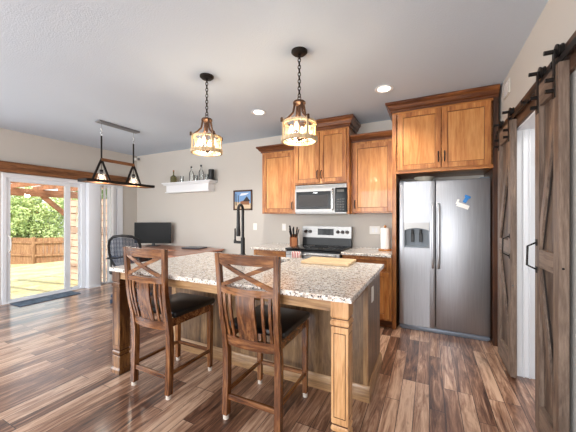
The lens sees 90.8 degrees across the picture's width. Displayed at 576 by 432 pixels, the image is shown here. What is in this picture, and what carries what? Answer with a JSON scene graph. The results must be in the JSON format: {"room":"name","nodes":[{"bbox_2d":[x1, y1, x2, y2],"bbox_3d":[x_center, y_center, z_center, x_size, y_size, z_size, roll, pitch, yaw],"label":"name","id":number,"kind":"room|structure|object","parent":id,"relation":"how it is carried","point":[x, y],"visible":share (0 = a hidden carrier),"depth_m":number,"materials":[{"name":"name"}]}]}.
{"room":"kitchen","nodes":[
{"label":"kitchen","id":0,"kind":"room"},
{"bbox_2d":[0,128,136,304],"bbox_3d":[-5.154,-0.005,2.953,0.120,2.710,7.700,0,0,26],"label":"wall","id":1,"kind":"structure","parent":0,"point":[15,146],"depth_m":5.11,"materials":[{"name":"paint"}]},
{"bbox_2d":[1,172,84,304],"bbox_3d":[-4.148,0.333,4.890,0.159,2.035,1.175,0,0,26],"label":"door","id":2,"kind":"structure","parent":1,"relation":"in","point":[6,178],"depth_m":4.84,"materials":[{"name":"white plastic"}]},
{"bbox_2d":[0,160,129,182],"bbox_3d":[-4.163,-0.770,4.710,0.090,0.160,3.230,0,0,26],"label":"beam","id":3,"kind":"structure","parent":1,"relation":"attached to","point":[5,166],"depth_m":4.82,"materials":[{"name":"brown wood"}]},
{"bbox_2d":[85,183,100,288],"bbox_3d":[-3.756,0.350,5.474,0.140,2.000,0.220,0,0,26],"label":"trim","id":4,"kind":"structure","parent":1,"relation":"attached to","point":[92,190],"depth_m":5.41,"materials":[{"name":"white plastic"}]},
{"bbox_2d":[100,184,114,282],"bbox_3d":[-3.648,0.320,5.725,0.050,1.980,0.315,0,0,26],"label":"vertical blinds","id":5,"kind":"object","parent":1,"relation":"attached to","point":[101,185],"visible":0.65,"depth_m":5.69,"materials":[{"name":"white plastic"}]},
{"bbox_2d":[100,185,122,284],"bbox_3d":[-3.690,0.333,5.854,0.120,2.035,0.520,0,0,26],"label":"door","id":6,"kind":"structure","parent":1,"relation":"in","point":[117,190],"depth_m":5.97,"materials":[{"name":"white plastic"}]},
{"bbox_2d":[0,282,537,431],"bbox_3d":[-2.172,1.390,1.471,6.780,0.080,7.940,0,0,26],"label":"floor","id":7,"kind":"structure","parent":0,"point":[56,354],"depth_m":2.26,"materials":[{"name":"brown wood"}]},
{"bbox_2d":[10,291,80,306],"bbox_3d":[-3.978,1.343,4.702,0.330,0.011,0.840,0,0,26],"label":"door mat","id":8,"kind":"object","parent":7,"relation":"on","point":[68,293],"visible":1,"depth_m":4.66,"materials":[{"name":"fabric"}]},
{"bbox_2d":[106,234,151,303],"bbox_3d":[-2.615,0.810,4.689,0.650,1.079,0.705,0,0,-12],"label":"office chair","id":9,"kind":"object","parent":7,"relation":"on","point":[114,237],"visible":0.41,"depth_m":4.42,"materials":[{"name":"black plastic"}]},
{"bbox_2d":[123,246,214,399],"bbox_3d":[-0.973,0.791,2.379,0.471,1.118,0.575,0,0,27],"label":"bar chair","id":10,"kind":"object","parent":7,"relation":"on","point":[182,307],"visible":1,"depth_m":2.20,"materials":[{"name":"brown wood"}]},
{"bbox_2d":[138,292,214,317],"bbox_3d":[-0.944,0.743,2.436,0.450,0.049,0.448,0,0,27],"label":"seat cushion","id":11,"kind":"object","parent":10,"relation":"on","point":[183,305],"depth_m":2.38,"materials":[{"name":"black leather"}]},
{"bbox_2d":[130,244,223,299],"bbox_3d":[-2.304,0.968,5.171,1.970,0.765,1.110,0,0,26],"label":"desk","id":12,"kind":"object","parent":7,"relation":"on","point":[173,251],"visible":0.16,"depth_m":5.10,"materials":[{"name":"brown wood"}]},
{"bbox_2d":[134,222,170,245],"bbox_3d":[-2.715,0.347,5.715,0.730,0.475,0.160,0,0,0],"label":"computer monitor","id":13,"kind":"object","parent":12,"relation":"on","point":[146,232],"visible":1,"depth_m":5.69,"materials":[{"name":"black plastic"}]},
{"bbox_2d":[181,246,206,248],"bbox_3d":[-1.734,0.572,5.273,0.380,0.024,0.260,0,0,18],"label":"laptop","id":14,"kind":"object","parent":12,"relation":"on","point":[188,247],"visible":0.98,"depth_m":5.20,"materials":[{"name":"grey metal"}]},
{"bbox_2d":[110,271,381,431],"bbox_3d":[-0.348,0.908,2.528,2.109,0.884,1.182,0,0,26],"label":"kitchen island","id":15,"kind":"object","parent":7,"relation":"on","point":[345,356],"visible":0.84,"depth_m":2.23,"materials":[{"name":"brown wood"}]},
{"bbox_2d":[109,252,383,303],"bbox_3d":[-0.330,0.450,2.534,2.103,0.030,1.225,0,0,26],"label":"island countertop","id":16,"kind":"structure","parent":15,"relation":"on","point":[342,284],"depth_m":2.15,"materials":[{"name":"stone"}]},
{"bbox_2d":[234,203,245,254],"bbox_3d":[-0.534,0.142,3.200,0.129,0.585,0.230,0,0,-20],"label":"faucet","id":17,"kind":"object","parent":16,"relation":"on","point":[237,232],"visible":0.98,"depth_m":3.22,"materials":[{"name":"black"}]},
{"bbox_2d":[301,257,355,266],"bbox_3d":[0.392,0.422,2.709,0.455,0.024,0.328,0,0,26],"label":"cutting board","id":18,"kind":"object","parent":16,"relation":"on","point":[312,260],"visible":1,"depth_m":2.62,"materials":[{"name":"brown wood"}]},
{"bbox_2d":[371,286,373,302],"bbox_3d":[0.669,0.610,2.244,0.011,0.120,0.075,0,0,26],"label":"outlet plate","id":19,"kind":"object","parent":15,"relation":"attached to","point":[372,287],"depth_m":2.23,"materials":[{"name":"white plastic"}]},
{"bbox_2d":[215,252,309,431],"bbox_3d":[-0.153,0.791,2.005,0.471,1.118,0.575,0,0,25],"label":"bar chair","id":20,"kind":"object","parent":7,"relation":"on","point":[252,323],"visible":1,"depth_m":1.80,"materials":[{"name":"brown wood"}]},
{"bbox_2d":[229,304,309,338],"bbox_3d":[-0.126,0.743,2.062,0.450,0.049,0.448,0,0,25],"label":"seat cushion","id":21,"kind":"object","parent":20,"relation":"on","point":[292,320],"depth_m":1.99,"materials":[{"name":"black leather"}]},
{"bbox_2d":[254,249,285,256],"bbox_3d":[-0.139,0.916,4.387,0.565,0.868,0.663,0,0,26],"label":"base cabinet","id":22,"kind":"object","parent":7,"relation":"on","point":[256,252],"visible":0.2,"depth_m":4.13,"materials":[{"name":"brown wood"}]},
{"bbox_2d":[250,243,300,250],"bbox_3d":[-0.149,0.461,4.392,0.593,0.041,0.663,0,0,26],"label":"countertop","id":23,"kind":"structure","parent":22,"relation":"on","point":[274,246],"depth_m":4.21,"materials":[{"name":"stone"}]},
{"bbox_2d":[289,226,298,246],"bbox_3d":[0.092,0.289,4.337,0.159,0.317,0.223,0,0,-1],"label":"knife block","id":24,"kind":"object","parent":23,"relation":"on","point":[293,237],"visible":0.99,"depth_m":4.29,"materials":[{"name":"brown wood"}]},
{"bbox_2d":[285,226,351,258],"bbox_3d":[0.443,0.728,4.036,0.774,1.165,0.717,0,0,26],"label":"range","id":25,"kind":"object","parent":7,"relation":"on","point":[318,241],"visible":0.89,"depth_m":4.18,"materials":[{"name":"silver metal"}]},
{"bbox_2d":[291,251,301,257],"bbox_3d":[0.112,0.596,3.809,0.132,0.268,0.061,0,0,26],"label":"kitchen towel","id":26,"kind":"object","parent":25,"relation":"hanging from","point":[294,254],"visible":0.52,"depth_m":3.80,"materials":[{"name":"pink fabric"}]},
{"bbox_2d":[285,244,350,251],"bbox_3d":[0.438,0.439,4.026,0.770,0.022,0.600,0,0,26],"label":"cooktop","id":27,"kind":"object","parent":25,"relation":"in","point":[303,247],"depth_m":3.96,"materials":[{"name":"grey glass"}]},
{"bbox_2d":[342,255,391,327],"bbox_3d":[1.091,0.916,3.776,0.603,0.868,0.663,0,0,26],"label":"base cabinet","id":28,"kind":"object","parent":7,"relation":"on","point":[386,272],"visible":0.41,"depth_m":3.42,"materials":[{"name":"brown wood"}]},
{"bbox_2d":[341,247,391,257],"bbox_3d":[1.090,0.461,3.776,0.606,0.041,0.663,0,0,26],"label":"countertop","id":29,"kind":"structure","parent":28,"relation":"on","point":[356,251],"depth_m":3.59,"materials":[{"name":"stone"}]},
{"bbox_2d":[378,225,391,250],"bbox_3d":[1.297,0.279,3.800,0.176,0.339,0.176,0,0,26],"label":"paper towel holder","id":30,"kind":"object","parent":29,"relation":"on","point":[384,232],"visible":1,"depth_m":3.75,"materials":[{"name":"white paper"}]},
{"bbox_2d":[385,84,499,346],"bbox_3d":[1.802,-0.003,3.428,1.115,2.705,0.653,0,0,26],"label":"tall cabinet","id":31,"kind":"object","parent":7,"relation":"on","point":[449,134],"visible":0.95,"depth_m":3.15,"materials":[{"name":"brown wood"}]},
{"bbox_2d":[399,177,489,340],"bbox_3d":[1.852,0.458,3.431,0.913,1.785,0.546,0,0,26],"label":"refrigerator","id":32,"kind":"object","parent":7,"relation":"on","point":[444,246],"visible":1,"depth_m":3.22,"materials":[{"name":"silver metal"}]},
{"bbox_2d":[414,176,433,180],"bbox_3d":[1.669,-0.445,3.481,0.230,0.075,0.230,0,0,26],"label":"bowl","id":33,"kind":"object","parent":32,"relation":"on","point":[423,178],"visible":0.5,"depth_m":3.40,"materials":[{"name":"beige ceramic"}]},
{"bbox_2d":[456,199,468,209],"bbox_3d":[1.938,-0.139,3.155,0.134,0.120,0.002,0,0,26],"label":"paper note","id":34,"kind":"object","parent":32,"relation":"attached to","point":[461,205],"visible":1,"depth_m":3.16,"materials":[{"name":"white paper"}]},
{"bbox_2d":[463,195,470,202],"bbox_3d":[1.972,-0.199,3.134,0.080,0.095,0.010,0,0,26],"label":"magnet","id":35,"kind":"object","parent":32,"relation":"attached to","point":[467,197],"visible":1,"depth_m":3.13,"materials":[{"name":"blue plastic"}]},
{"bbox_2d":[0,0,547,155],"bbox_3d":[-2.172,-1.420,1.471,6.780,0.120,7.940,0,0,26],"label":"ceiling","id":36,"kind":"structure","parent":0,"point":[66,66],"depth_m":2.47,"materials":[{"name":"white paint"}]},
{"bbox_2d":[77,119,154,187],"bbox_3d":[-2.530,-0.919,4.278,0.218,0.879,1.044,0,0,26],"label":"linear chandelier","id":37,"kind":"object","parent":36,"relation":"hanging from","point":[100,180],"visible":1,"depth_m":4.15,"materials":[{"name":"grey metal"}]},
{"bbox_2d":[190,73,222,156],"bbox_3d":[-0.785,-0.988,2.746,0.300,0.745,0.300,0,0,6],"label":"pendant light","id":38,"kind":"object","parent":36,"relation":"hanging from","point":[216,144],"visible":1,"depth_m":2.73,"materials":[{"name":"black metal"}]},
{"bbox_2d":[251,109,265,114],"bbox_3d":[-0.380,-1.355,3.684,0.190,0.009,0.190,0,0,26],"label":"recessed light","id":39,"kind":"object","parent":36,"relation":"in","point":[257,111],"visible":1,"depth_m":3.69,"materials":[{"name":"beige"}]},
{"bbox_2d":[280,46,317,145],"bbox_3d":[0.093,-0.988,2.332,0.300,0.745,0.300,0,0,21],"label":"pendant light","id":40,"kind":"object","parent":36,"relation":"hanging from","point":[299,51],"visible":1,"depth_m":2.32,"materials":[{"name":"brown glass"}]},
{"bbox_2d":[375,85,392,92],"bbox_3d":[1.017,-1.355,3.012,0.190,0.009,0.190,0,0,26],"label":"recessed light","id":41,"kind":"object","parent":36,"relation":"in","point":[383,88],"visible":1,"depth_m":3.00,"materials":[{"name":"white"}]},
{"bbox_2d":[137,120,483,258],"bbox_3d":[-0.432,-0.005,4.972,6.780,2.710,0.120,0,0,26],"label":"wall","id":42,"kind":"structure","parent":0,"point":[203,219],"depth_m":5.27,"materials":[{"name":"paint"}]},
{"bbox_2d":[161,179,217,193],"bbox_3d":[-1.932,-0.580,5.527,1.260,0.200,0.219,0,0,26],"label":"wall shelf","id":43,"kind":"object","parent":42,"relation":"attached to","point":[197,185],"visible":1,"depth_m":5.41,"materials":[{"name":"white wood"}]},
{"bbox_2d":[170,170,176,181],"bbox_3d":[-2.299,-0.810,5.710,0.124,0.257,0.122,0,0,26],"label":"bottle","id":44,"kind":"object","parent":43,"relation":"on","point":[173,178],"visible":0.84,"depth_m":5.67,"materials":[{"name":"green glass"}]},
{"bbox_2d":[208,169,213,179],"bbox_3d":[-1.421,-0.782,5.274,0.110,0.202,0.110,0,0,26],"label":"speaker","id":45,"kind":"object","parent":43,"relation":"on","point":[210,171],"visible":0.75,"depth_m":5.23},
{"bbox_2d":[233,190,251,209],"bbox_3d":[-0.810,-0.300,5.081,0.405,0.360,0.019,0,0,26],"label":"framed picture","id":46,"kind":"object","parent":42,"relation":"attached to","point":[244,197],"visible":0.99,"depth_m":5.08,"materials":[{"name":"brown paper"}]},
{"bbox_2d":[256,144,293,213],"bbox_3d":[-0.123,-0.580,4.532,0.675,1.060,0.388,0,0,26],"label":"upper cabinet","id":47,"kind":"object","parent":42,"relation":"attached to","point":[277,159],"visible":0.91,"depth_m":4.41,"materials":[{"name":"brown wood"}]},
{"bbox_2d":[287,114,360,213],"bbox_3d":[0.529,-0.695,4.153,0.960,1.310,0.488,0,0,26],"label":"upper cabinet","id":48,"kind":"object","parent":42,"relation":"attached to","point":[327,161],"visible":0.83,"depth_m":3.94,"materials":[{"name":"brown wood"}]},
{"bbox_2d":[295,183,346,213],"bbox_3d":[0.525,-0.250,4.143,0.768,0.410,0.452,0,0,26],"label":"microwave","id":49,"kind":"object","parent":48,"relation":"attached to","point":[325,198],"visible":0.99,"depth_m":3.98,"materials":[{"name":"metal"}]},
{"bbox_2d":[350,130,391,213],"bbox_3d":[1.171,-0.578,3.889,0.560,1.055,0.388,0,0,26],"label":"upper cabinet","id":50,"kind":"object","parent":42,"relation":"attached to","point":[371,153],"visible":0.9,"depth_m":3.77,"materials":[{"name":"brown wood"}]},
{"bbox_2d":[370,226,379,233],"bbox_3d":[1.241,0.190,4.069,0.144,0.116,0.008,0,0,26],"label":"wall outlet","id":51,"kind":"object","parent":42,"relation":"attached to","point":[373,229],"visible":1,"depth_m":4.07,"materials":[{"name":"white plastic"}]},
{"bbox_2d":[499,0,575,431],"bbox_3d":[0.809,-0.005,-0.011,0.120,2.710,7.700,0,0,26],"label":"wall","id":52,"kind":"structure","parent":0,"point":[556,23],"depth_m":1.63,"materials":[{"name":"paint"}]},
{"bbox_2d":[504,77,509,99],"bbox_3d":[2.088,-1.220,2.714,0.016,0.140,0.200,0,0,26],"label":"air vent","id":53,"kind":"object","parent":52,"relation":"in","point":[507,84],"visible":1,"depth_m":2.68,"materials":[{"name":"paint"}]},
{"bbox_2d":[517,111,534,378],"bbox_3d":[1.828,0.285,1.998,0.164,2.130,0.985,0,0,26],"label":"trim","id":54,"kind":"structure","parent":52,"relation":"attached to","point":[526,130],"depth_m":2.38,"materials":[{"name":"white"}]},
{"bbox_2d":[499,31,575,129],"bbox_3d":[1.685,-0.838,1.910,0.021,0.175,2.320,0,0,26],"label":"header board","id":55,"kind":"object","parent":52,"relation":"attached to","point":[524,113],"visible":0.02,"depth_m":2.00,"materials":[{"name":"brown wood"}]},
{"bbox_2d":[493,107,516,377],"bbox_3d":[1.953,0.202,2.584,0.098,2.256,0.494,0,0,26],"label":"barn door","id":56,"kind":"structure","parent":55,"relation":"attached to","point":[507,138],"depth_m":2.45,"materials":[{"name":"brown wood"}]},
{"bbox_2d":[496,36,575,431],"bbox_3d":[1.638,0.202,1.950,0.098,2.256,2.250,0,0,26],"label":"barn door","id":57,"kind":"structure","parent":55,"relation":"attached to","point":[552,96],"depth_m":1.56,"materials":[{"name":"brown wood"}]},
{"label":"outside","id":58,"kind":"structure","parent":0,"visible":0},
{"bbox_2d":[11,261,106,298],"bbox_3d":[-12.911,2.429,17.138,26.400,1.936,31.200,0,0,26],"label":"patio","id":59,"kind":"structure","parent":58,"point":[26,279],"depth_m":8.05,"materials":[{"name":"beige concrete"}]},
{"bbox_2d":[11,186,77,237],"bbox_3d":[-13.990,0.140,14.913,5.472,4.703,2.401,0,0,-13],"label":"tree","id":60,"kind":"object","parent":59,"relation":"on","point":[24,225],"visible":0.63,"depth_m":14.73,"materials":[{"name":"green plant"}]},
{"bbox_2d":[11,237,106,263],"bbox_3d":[-12.926,1.928,14.968,12.034,1.876,2.223,0,0,-4],"label":"wooden fence","id":61,"kind":"object","parent":59,"relation":"on","point":[33,250],"visible":0.25,"depth_m":14.21,"materials":[{"name":"brown wood"}]},
{"bbox_2d":[11,182,106,272],"bbox_3d":[-6.318,0.431,5.262,4.000,2.683,6.200,0,0,26],"label":"pergola","id":62,"kind":"object","parent":59,"relation":"on","point":[42,191],"visible":0.21,"depth_m":7.75,"materials":[{"name":"brown wood"}]},
{"bbox_2d":[58,189,106,234],"bbox_3d":[-14.226,-0.368,22.042,6.499,6.266,3.163,0,0,-11],"label":"tree","id":63,"kind":"object","parent":59,"relation":"on","point":[102,189],"visible":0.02,"depth_m":21.70,"materials":[{"name":"green plant"}]},
{"bbox_2d":[70,199,106,281],"bbox_3d":[-4.632,0.625,6.970,2.400,2.150,0.120,0,0,26],"label":"privacy screen","id":64,"kind":"object","parent":59,"relation":"on","point":[73,203],"visible":0.21,"depth_m":7.34,"materials":[{"name":"brown wood"}]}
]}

